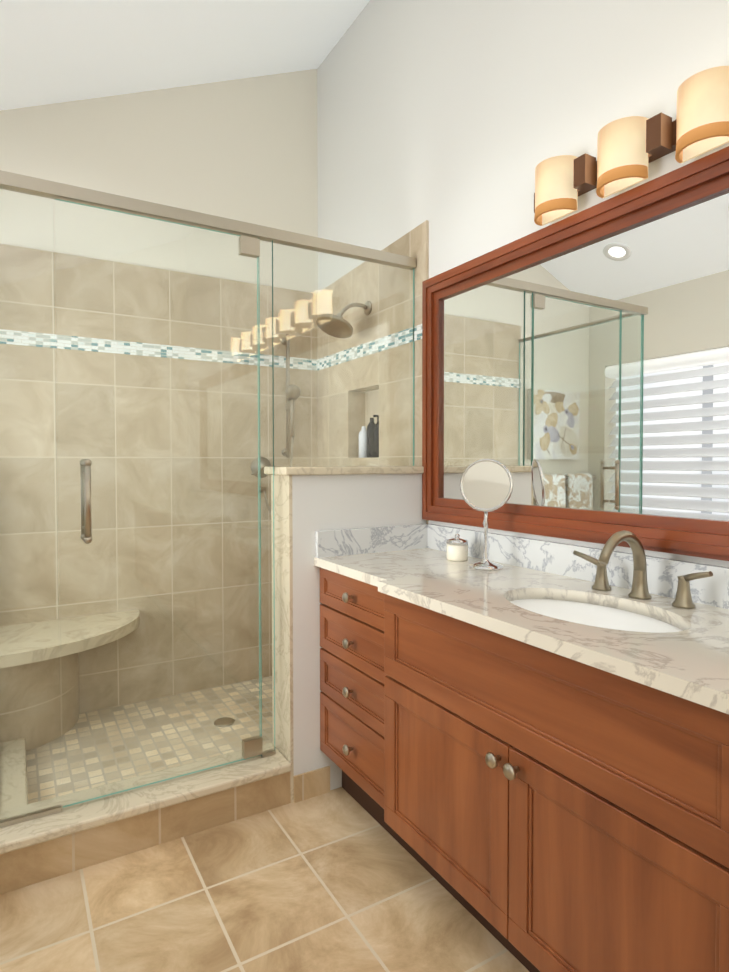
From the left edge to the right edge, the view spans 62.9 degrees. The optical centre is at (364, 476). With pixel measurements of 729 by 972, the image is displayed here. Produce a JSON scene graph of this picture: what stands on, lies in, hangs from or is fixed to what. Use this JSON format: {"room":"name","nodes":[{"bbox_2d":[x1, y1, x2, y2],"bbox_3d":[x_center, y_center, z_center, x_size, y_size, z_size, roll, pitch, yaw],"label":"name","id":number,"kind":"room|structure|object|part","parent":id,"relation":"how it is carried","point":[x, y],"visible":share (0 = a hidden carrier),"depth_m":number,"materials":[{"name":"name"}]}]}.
{"room":"bathroom","nodes":[
{"label":"bathroom","id":0,"kind":"room"},
{"bbox_2d":[0,69,317,293],"bbox_3d":[-1.263,-0.557,2.767,2.548,3.437,0.120,-1,2,-31],"label":"wall","id":1,"kind":"structure","parent":0,"point":[244,149],"depth_m":2.90,"materials":[{"name":"beige paint"}]},
{"bbox_2d":[0,244,315,712],"bbox_3d":[-0.915,0.083,2.909,1.540,2.150,0.012,-1,2,-31],"label":"shower wall tile","id":2,"kind":"structure","parent":1,"relation":"attached to","point":[149,330],"depth_m":2.83,"materials":[{"name":"beige tile"}]},
{"bbox_2d":[0,324,421,370],"bbox_3d":[-0.663,-0.592,2.454,1.528,0.060,1.003,-1,2,-31],"label":"tile border","id":3,"kind":"object","parent":2,"relation":"attached to","point":[417,335],"depth_m":2.80,"materials":[{"name":"tile"}]},
{"bbox_2d":[251,334,299,513],"bbox_3d":[-0.466,-0.265,3.087,0.247,0.964,0.126,-1,2,-31],"label":"shower rail","id":4,"kind":"object","parent":2,"relation":"attached to","point":[291,405],"depth_m":3.10,"materials":[{"name":"silver metal"}]},
{"bbox_2d":[0,0,369,110],"bbox_3d":[-0.039,-1.709,0.664,2.548,1.239,4.940,-1,2,-31],"label":"ceiling","id":5,"kind":"structure","parent":0,"point":[55,51],"depth_m":2.50,"materials":[{"name":"white paint"}]},
{"bbox_2d":[0,787,528,971],"bbox_3d":[-0.035,1.258,0.733,2.548,0.100,4.940,-1,2,-31],"label":"floor","id":6,"kind":"structure","parent":0,"point":[340,879],"depth_m":1.63,"materials":[{"name":"tile"}]},
{"bbox_2d":[0,772,290,893],"bbox_3d":[-0.740,1.120,1.964,0.999,0.120,0.170,-1,2,-31],"label":"shower curb","id":7,"kind":"object","parent":6,"relation":"on","point":[35,863],"depth_m":1.86,"materials":[{"name":"tile"}]},
{"bbox_2d":[0,737,290,853],"bbox_3d":[-0.954,1.038,2.310,1.014,0.030,1.018,-1,2,-31],"label":"cap","id":8,"kind":"object","parent":7,"relation":"on","point":[76,818],"visible":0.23,"depth_m":1.94,"materials":[{"name":"stone"}]},
{"bbox_2d":[0,170,415,827],"bbox_3d":[-0.673,0.059,2.477,1.534,1.916,0.974,-1,2,-31],"label":"glass","id":9,"kind":"object","parent":7,"relation":"on","point":[252,236],"visible":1,"depth_m":1.98,"materials":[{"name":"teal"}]},
{"bbox_2d":[26,676,272,803],"bbox_3d":[-0.662,1.121,2.592,1.431,0.090,0.833,-1,2,-31],"label":"shower floor","id":10,"kind":"structure","parent":6,"relation":"on","point":[196,711],"depth_m":2.46,"materials":[{"name":"tile"}]},
{"bbox_2d":[0,610,139,750],"bbox_3d":[-1.195,0.859,2.487,0.560,0.440,0.460,-1,2,-31],"label":"shower bench","id":11,"kind":"object","parent":10,"relation":"on","point":[60,661],"depth_m":2.39,"materials":[{"name":"stone"}]},
{"bbox_2d":[214,717,234,726],"bbox_3d":[-0.614,1.073,2.606,0.090,0.004,0.090,-1,2,-31],"label":"floor drain","id":12,"kind":"object","parent":10,"relation":"on","point":[222,723],"depth_m":2.60,"materials":[{"name":"silver metal"}]},
{"bbox_2d":[314,524,728,971],"bbox_3d":[0.956,0.719,0.717,0.561,0.975,3.682,-1,2,-31],"label":"bathroom vanity","id":13,"kind":"object","parent":6,"relation":"on","point":[529,808],"depth_m":1.31,"materials":[{"name":"brown wood"}]},
{"bbox_2d":[446,534,467,560],"bbox_3d":[0.329,0.249,2.110,0.078,0.092,0.078,-1,2,-31],"label":"jar","id":14,"kind":"object","parent":13,"relation":"on","point":[456,548],"visible":1,"depth_m":2.08,"materials":[{"name":"beige ceramic"}]},
{"bbox_2d":[460,459,512,569],"bbox_3d":[0.398,0.120,1.950,0.110,0.357,0.144,-1,2,-31],"label":"makeup mirror","id":15,"kind":"object","parent":13,"relation":"on","point":[486,486],"visible":1,"depth_m":1.94,"materials":[{"name":"silver metal"}]},
{"bbox_3d":[0.961,0.369,0.713,0.548,0.275,3.682,-1,2,-31],"label":"bathroom vanity top","id":16,"kind":"part","parent":13,"relation":"part of","materials":[{"name":"white stone"}]},
{"bbox_2d":[573,530,712,608],"bbox_3d":[0.647,0.221,1.486,0.182,0.174,0.384,-1,2,-31],"label":"faucet","id":17,"kind":"object","parent":13,"relation":"on","point":[682,600],"visible":1,"depth_m":1.50,"materials":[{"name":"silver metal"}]},
{"bbox_2d":[271,474,425,802],"bbox_3d":[-0.051,0.580,2.358,0.602,1.180,0.170,-1,2,-31],"label":"wall","id":18,"kind":"structure","parent":0,"point":[306,507],"depth_m":2.18,"materials":[{"name":"white paint"}]},
{"bbox_2d":[264,466,423,474],"bbox_3d":[-0.061,-0.025,2.337,0.625,0.030,0.212,-1,2,-31],"label":"ledge","id":19,"kind":"object","parent":18,"relation":"on","point":[316,470],"depth_m":2.23,"materials":[{"name":"stone"}]},
{"bbox_2d":[317,0,728,566],"bbox_3d":[0.999,-0.525,1.304,0.140,3.435,4.700,-1,2,-31],"label":"wall","id":20,"kind":"structure","parent":0,"point":[454,123],"depth_m":2.15,"materials":[{"name":"white paint"}]},
{"bbox_2d":[347,383,379,459],"bbox_3d":[0.038,-0.258,2.883,0.107,0.350,0.305,-1,2,-31],"label":"shower niche","id":21,"kind":"object","parent":20,"relation":"in","point":[365,401],"depth_m":2.99,"materials":[{"name":"tile"}]},
{"bbox_2d":[359,426,366,457],"bbox_3d":[-0.003,-0.169,2.933,0.051,0.154,0.052,-1,2,-31],"label":"bottle","id":22,"kind":"object","parent":21,"relation":"in","point":[364,439],"depth_m":2.91,"materials":[{"name":"white plastic"}]},
{"bbox_2d":[367,418,375,457],"bbox_3d":[0.036,-0.187,2.886,0.049,0.192,0.050,-1,2,-31],"label":"bottle","id":23,"kind":"object","parent":21,"relation":"in","point":[369,435],"depth_m":2.87,"materials":[{"name":"black plastic"}]},
{"bbox_2d":[372,415,378,457],"bbox_3d":[0.065,-0.190,2.827,0.053,0.201,0.054,-1,2,-31],"label":"bottle","id":24,"kind":"object","parent":21,"relation":"in","point":[376,440],"depth_m":2.81,"materials":[{"name":"black plastic"}]},
{"bbox_2d":[316,220,428,523],"bbox_3d":[0.004,0.058,2.856,0.012,2.200,0.990,-1,2,-31],"label":"shower wall tile","id":25,"kind":"structure","parent":20,"relation":"attached to","point":[414,243],"depth_m":2.70,"materials":[{"name":"beige tile"}]},
{"bbox_2d":[316,301,371,337],"bbox_3d":[-0.094,-0.731,2.732,0.260,0.181,0.175,-1,2,-31],"label":"shower head","id":26,"kind":"object","parent":25,"relation":"attached to","point":[324,322],"depth_m":2.71},
{"bbox_2d":[422,146,728,560],"bbox_3d":[1.041,-0.274,1.062,0.040,0.955,3.131,-1,2,-31],"label":"mirror","id":27,"kind":"object","parent":20,"relation":"attached to","point":[575,374],"visible":1,"depth_m":1.70,"materials":[{"name":"brown wood"}]},
{"bbox_2d":[534,66,728,225],"bbox_3d":[0.917,-0.843,1.196,0.101,0.153,1.573,-1,2,-31],"label":"sconce","id":28,"kind":"object","parent":20,"relation":"attached to","point":[630,148],"visible":1,"depth_m":1.54,"materials":[{"name":"beige glass"}]},
{"bbox_3d":[-1.065,0.039,0.098,0.160,2.370,4.700,-1,2,-31],"label":"wall","id":29,"kind":"structure","parent":0,"visible":0},
{"bbox_2d":[294,766,329,802],"bbox_3d":[-0.224,1.163,0.620,1.790,0.095,4.700,-1,2,-31],"label":"baseboard","id":30,"kind":"structure","parent":29,"relation":"attached to","point":[311,784],"depth_m":2.18,"materials":[{"name":"tile"}]}
]}

